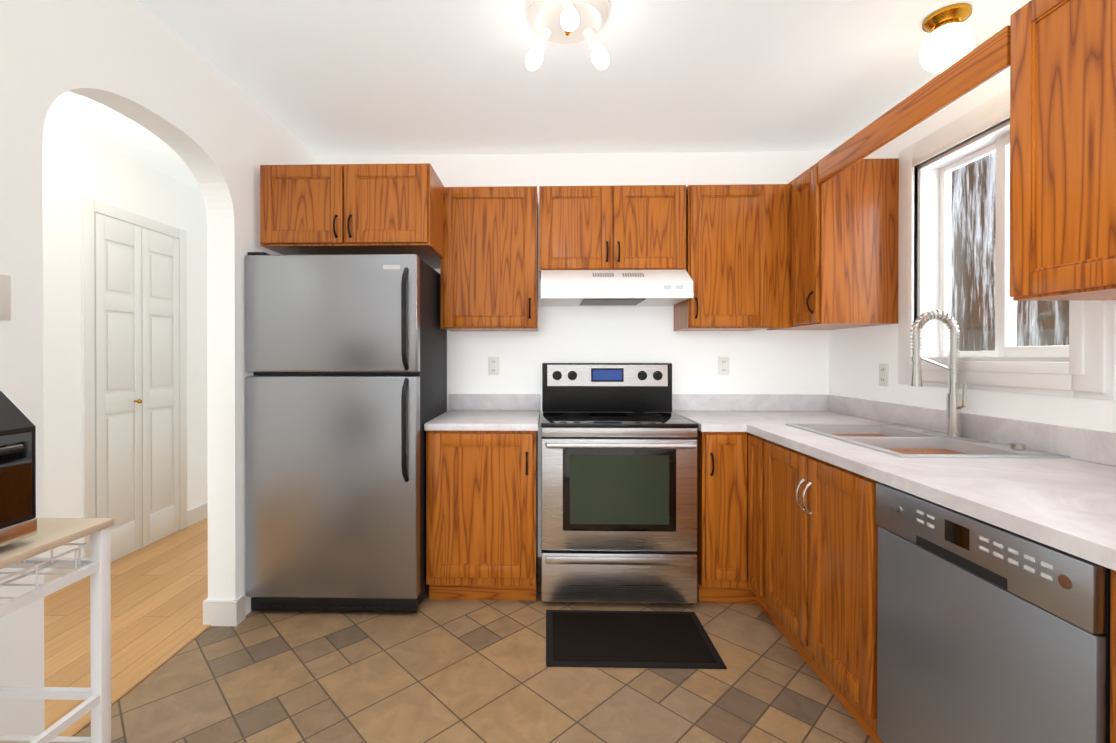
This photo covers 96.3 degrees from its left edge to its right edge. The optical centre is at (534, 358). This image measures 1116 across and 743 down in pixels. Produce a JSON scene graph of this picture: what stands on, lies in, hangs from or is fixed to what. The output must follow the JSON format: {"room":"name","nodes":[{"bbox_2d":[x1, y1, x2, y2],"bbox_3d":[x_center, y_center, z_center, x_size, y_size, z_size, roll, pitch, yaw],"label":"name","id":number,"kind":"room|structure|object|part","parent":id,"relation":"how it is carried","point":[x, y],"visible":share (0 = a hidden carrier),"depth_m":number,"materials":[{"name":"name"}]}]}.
{"room":"kitchen","nodes":[
{"label":"kitchen","id":0,"kind":"room"},
{"bbox_2d":[0,0,315,735],"bbox_3d":[-1.474,-0.012,1.397,0.130,2.500,7.450,0,0,1],"label":"wall","id":1,"kind":"structure","parent":0,"point":[222,136],"depth_m":2.31,"materials":[{"name":"white paint"}]},
{"bbox_2d":[0,274,10,320],"bbox_3d":[-1.403,-0.162,1.300,0.015,0.120,0.080,0,0,1],"label":"light switch","id":2,"kind":"object","parent":1,"relation":"attached to","point":[5,297],"visible":1,"depth_m":1.32,"materials":[{"name":"white plastic"}]},
{"bbox_2d":[44,556,83,583],"bbox_3d":[-2.620,1.185,0.266,0.014,0.115,5.125,0,0,1],"label":"baseboard","id":3,"kind":"structure","parent":1,"relation":"attached to","point":[47,578],"depth_m":2.66,"materials":[{"name":"white wood"}]},
{"bbox_2d":[81,196,186,557],"bbox_3d":[-2.546,0.153,3.229,0.016,2.155,0.810,0,0,1],"label":"trim","id":4,"kind":"structure","parent":1,"relation":"attached to","point":[90,207],"depth_m":2.88,"materials":[{"name":"white wood"}]},
{"bbox_2d":[94,213,179,560],"bbox_3d":[-2.521,0.187,3.229,0.062,2.064,0.654,0,0,1],"label":"closet door","id":5,"kind":"structure","parent":1,"relation":"in","point":[137,444],"depth_m":3.18,"materials":[{"name":"white wood"}]},
{"bbox_2d":[187,502,207,526],"bbox_3d":[-2.521,1.169,4.321,0.014,0.115,1.365,0,0,1],"label":"baseboard","id":6,"kind":"structure","parent":1,"relation":"attached to","point":[194,515],"depth_m":3.75,"materials":[{"name":"white wood"}]},
{"bbox_2d":[203,595,245,625],"bbox_3d":[-1.481,1.172,3.640,0.034,0.115,2.674,0,0,1],"label":"baseboard","id":7,"kind":"structure","parent":1,"relation":"attached to","point":[224,612],"depth_m":2.30,"materials":[{"name":"white wood"}]},
{"bbox_2d":[44,518,874,742],"bbox_3d":[-0.421,1.285,1.301,4.660,0.106,7.600,0,0,1],"label":"floor","id":8,"kind":"structure","parent":0,"point":[451,671],"depth_m":1.93,"materials":[{"name":"tile"}]},
{"bbox_2d":[0,518,113,742],"bbox_3d":[-1.223,0.815,0.804,0.380,0.850,0.840,0,0,1],"label":"cart","id":9,"kind":"object","parent":8,"relation":"on","point":[52,534],"visible":1,"depth_m":1.19,"materials":[{"name":"white wood"}]},
{"bbox_2d":[0,391,36,546],"bbox_3d":[-1.213,0.230,0.791,0.371,0.319,0.550,0,0,1],"label":"air fryer oven","id":10,"kind":"object","parent":9,"relation":"on","point":[18,520],"visible":1,"depth_m":1.02,"materials":[{"name":"black plastic"}]},
{"bbox_2d":[245,252,446,612],"bbox_3d":[-0.957,0.362,2.697,0.826,1.742,0.789,0,0,1],"label":"fridge","id":11,"kind":"object","parent":8,"relation":"on","point":[346,381],"visible":0.94,"depth_m":2.36,"materials":[{"name":"grey metal"}]},
{"bbox_2d":[425,430,537,599],"bbox_3d":[-0.259,0.795,2.790,0.551,0.874,0.628,0,0,1],"label":"base cabinet","id":12,"kind":"object","parent":8,"relation":"on","point":[482,485],"depth_m":2.48,"materials":[{"name":"brown wood"}]},
{"bbox_2d":[424,410,539,429],"bbox_3d":[-0.255,0.338,2.784,0.567,0.036,0.636,0,0,1],"label":"countertop","id":13,"kind":"structure","parent":12,"relation":"on","point":[451,419],"depth_m":2.59,"materials":[{"name":"grey stone"}]},
{"bbox_2d":[541,363,697,602],"bbox_3d":[0.424,0.620,2.717,0.770,1.185,0.653,0,0,1],"label":"stove","id":14,"kind":"object","parent":8,"relation":"on","point":[618,482],"visible":1,"depth_m":2.46,"materials":[{"name":"silver metal"}]},
{"bbox_2d":[546,610,726,668],"bbox_3d":[0.412,1.229,2.211,0.720,0.010,0.440,0,0,1],"label":"door mat","id":15,"kind":"object","parent":8,"relation":"on","point":[631,639],"visible":1,"depth_m":2.17,"materials":[{"name":"black rubber"}]},
{"bbox_2d":[695,430,739,602],"bbox_3d":[0.953,0.795,2.738,0.232,0.874,0.673,0,0,1],"label":"base cabinet","id":16,"kind":"object","parent":8,"relation":"on","point":[718,451],"depth_m":2.45,"materials":[{"name":"brown wood"}]},
{"bbox_2d":[672,410,747,429],"bbox_3d":[0.934,0.338,2.755,0.217,0.036,0.636,0,0,1],"label":"countertop","id":17,"kind":"structure","parent":16,"relation":"on","point":[705,420],"depth_m":2.59,"materials":[{"name":"grey stone"}]},
{"bbox_2d":[740,430,767,615],"bbox_3d":[1.386,0.797,2.323,0.792,0.874,0.265,0,0,1],"label":"base cabinet","id":18,"kind":"object","parent":8,"relation":"on","point":[753,447],"depth_m":2.39,"materials":[{"name":"brown wood"}]},
{"bbox_2d":[768,438,1019,742],"bbox_3d":[1.401,0.798,1.900,0.742,0.874,0.840,0,0,1],"label":"base cabinet","id":19,"kind":"object","parent":8,"relation":"on","point":[786,518],"depth_m":1.76,"materials":[{"name":"brown wood"}]},
{"bbox_2d":[712,410,1115,561],"bbox_3d":[1.379,0.342,1.183,0.750,0.040,3.758,0,0,1],"label":"countertop","id":20,"kind":"structure","parent":19,"relation":"on","point":[1068,505],"depth_m":1.32,"materials":[{"name":"grey stone"}]},
{"bbox_2d":[784,422,1071,457],"bbox_3d":[1.483,0.414,2.027,0.544,0.195,0.794,0,0,1],"label":"sink","id":21,"kind":"object","parent":20,"relation":"in","point":[900,439],"depth_m":2.00,"materials":[{"name":"silver metal"}]},
{"bbox_2d":[910,310,991,441],"bbox_3d":[1.627,0.064,2.022,0.200,0.506,0.260,0,0,1],"label":"faucet","id":22,"kind":"object","parent":20,"relation":"on","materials":[{"name":"silver metal"}]},
{"bbox_2d":[876,483,1110,742],"bbox_3d":[1.318,0.798,1.182,0.628,0.858,0.592,0,0,1],"label":"dishwasher","id":23,"kind":"object","parent":8,"relation":"on","point":[988,632],"visible":0.96,"depth_m":1.12,"materials":[{"name":"grey metal"}]},
{"bbox_2d":[1080,554,1115,742],"bbox_3d":[1.366,0.804,0.543,0.746,0.874,0.675,0,0,1],"label":"base cabinet","id":24,"kind":"object","parent":8,"relation":"on","point":[1090,557],"depth_m":0.88,"materials":[{"name":"brown wood"}]},
{"bbox_2d":[46,0,1030,190],"bbox_3d":[-0.421,-1.312,1.291,4.660,0.100,7.600,0,0,1],"label":"ceiling","id":25,"kind":"structure","parent":0,"point":[375,77],"depth_m":2.22,"materials":[{"name":"white paint"}]},
{"bbox_2d":[525,0,610,70],"bbox_3d":[0.122,-1.178,1.797,0.315,0.170,0.332,0,0,1],"label":"ceiling light","id":26,"kind":"object","parent":25,"relation":"attached to","point":[565,21],"visible":1,"depth_m":1.81,"materials":[{"name":"white glass"}]},
{"bbox_2d":[919,3,974,72],"bbox_3d":[1.523,-1.165,1.845,0.160,0.198,0.160,0,0,1],"label":"globe ceiling light","id":27,"kind":"object","parent":25,"relation":"attached to","point":[949,41],"visible":0.88,"depth_m":1.80,"materials":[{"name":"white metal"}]},
{"bbox_2d":[316,151,827,556],"bbox_3d":[0.220,-0.019,3.166,3.150,2.500,0.150,0,0,1],"label":"wall","id":28,"kind":"structure","parent":0,"point":[763,361],"depth_m":3.08,"materials":[{"name":"white paint"}]},
{"bbox_2d":[260,164,371,254],"bbox_3d":[-1.104,-0.757,2.779,0.485,0.400,0.678,0,0,1],"label":"upper cabinet","id":29,"kind":"object","parent":28,"relation":"attached to","point":[305,209],"depth_m":2.45,"materials":[{"name":"brown wood"}]},
{"bbox_2d":[356,163,443,268],"bbox_3d":[-0.745,-0.757,2.771,0.485,0.400,0.678,0,0,1],"label":"upper cabinet","id":30,"kind":"object","parent":28,"relation":"attached to","point":[400,207],"depth_m":2.44,"materials":[{"name":"brown wood"}]},
{"bbox_2d":[488,357,498,374],"bbox_3d":[-0.252,0.046,3.098,0.070,0.115,0.008,0,0,1],"label":"electrical outlet","id":31,"kind":"object","parent":28,"relation":"attached to","point":[493,365],"visible":1,"depth_m":3.10,"materials":[{"name":"white plastic"}]},
{"bbox_2d":[436,186,551,330],"bbox_3d":[-0.212,-0.563,2.928,0.618,0.790,0.338,0,0,1],"label":"upper cabinet","id":32,"kind":"object","parent":28,"relation":"attached to","point":[489,266],"depth_m":2.77,"materials":[{"name":"brown wood"}]},
{"bbox_2d":[552,185,627,269],"bbox_3d":[0.265,-0.723,2.916,0.468,0.470,0.338,0,0,1],"label":"upper cabinet","id":33,"kind":"object","parent":28,"relation":"attached to","point":[590,223],"depth_m":2.75,"materials":[{"name":"brown wood"}]},
{"bbox_2d":[541,270,692,306],"bbox_3d":[0.434,-0.400,2.835,0.790,0.172,0.493,0,0,1],"label":"range hood","id":34,"kind":"object","parent":28,"relation":"attached to","point":[576,288],"visible":1,"depth_m":2.61,"materials":[{"name":"white metal"}]},
{"bbox_2d":[448,394,827,409],"bbox_3d":[0.634,0.269,3.070,2.332,0.100,0.020,0,0,1],"label":"backsplash","id":35,"kind":"structure","parent":28,"relation":"attached to","point":[455,401],"depth_m":3.05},
{"bbox_2d":[628,185,691,271],"bbox_3d":[0.607,-0.723,2.908,0.468,0.470,0.338,0,0,1],"label":"upper cabinet","id":36,"kind":"object","parent":28,"relation":"attached to","point":[659,216],"depth_m":2.74,"materials":[{"name":"brown wood"}]},
{"bbox_2d":[718,357,728,374],"bbox_3d":[1.163,0.046,3.063,0.070,0.115,0.008,0,0,1],"label":"electrical outlet","id":37,"kind":"object","parent":28,"relation":"attached to","point":[723,365],"visible":1,"depth_m":3.06,"materials":[{"name":"white plastic"}]},
{"bbox_2d":[674,184,775,330],"bbox_3d":[1.081,-0.563,2.897,0.456,0.790,0.338,0,0,1],"label":"upper cabinet","id":38,"kind":"object","parent":28,"relation":"attached to","point":[733,274],"depth_m":2.73,"materials":[{"name":"brown wood"}]},
{"bbox_2d":[828,20,1115,432],"bbox_3d":[1.813,-0.008,0.396,0.150,2.500,5.610,0,0,1],"label":"wall","id":39,"kind":"structure","parent":0,"point":[855,355],"depth_m":2.29,"materials":[{"name":"white paint"}]},
{"bbox_2d":[776,184,846,329],"bbox_3d":[1.597,-0.575,2.850,0.398,0.805,0.406,0,0,1],"label":"upper cabinet","id":40,"kind":"object","parent":39,"relation":"attached to","point":[781,189],"depth_m":2.74,"materials":[{"name":"brown wood"}]},
{"bbox_2d":[788,156,898,327],"bbox_3d":[1.590,-0.574,2.573,0.398,0.805,0.265,0,0,1],"label":"upper cabinet","id":41,"kind":"object","parent":39,"relation":"attached to","point":[814,246],"depth_m":2.44,"materials":[{"name":"brown wood"}]},
{"bbox_2d":[879,364,888,385],"bbox_3d":[1.786,0.083,2.553,0.008,0.115,0.070,0,0,1],"label":"electrical outlet","id":42,"kind":"object","parent":39,"relation":"attached to","point":[883,374],"visible":1,"depth_m":2.54,"materials":[{"name":"white plastic"}]},
{"bbox_2d":[828,395,1115,465],"bbox_3d":[1.744,0.276,1.163,0.020,0.100,3.738,0,0,1],"label":"backsplash","id":43,"kind":"structure","parent":39,"relation":"attached to","point":[1090,445],"depth_m":1.85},
{"bbox_2d":[898,88,1115,400],"bbox_3d":[1.817,-0.439,1.970,0.141,1.130,0.930,0,0,1],"label":"window","id":44,"kind":"structure","parent":39,"relation":"in","point":[1082,364],"depth_m":2.02,"materials":[{"name":"white"}]},
{"bbox_3d":[1.861,-0.439,1.974,0.029,0.830,0.620,0,0,1],"label":"glass","id":45,"kind":"part","parent":44,"relation":"part of","materials":[{"name":"clear glass"}]},
{"bbox_2d":[996,0,1115,300],"bbox_3d":[1.556,-0.579,1.167,0.398,0.825,0.537,0,0,1],"label":"upper cabinet","id":46,"kind":"object","parent":39,"relation":"attached to","point":[1060,55],"depth_m":1.29,"materials":[{"name":"brown wood"}]},
{"label":"outside","id":47,"kind":"structure","parent":0,"visible":0},
{"bbox_2d":[951,152,1068,350],"bbox_3d":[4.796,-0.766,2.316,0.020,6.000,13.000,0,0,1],"label":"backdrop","id":48,"kind":"structure","parent":47,"point":[1025,315],"depth_m":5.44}
]}

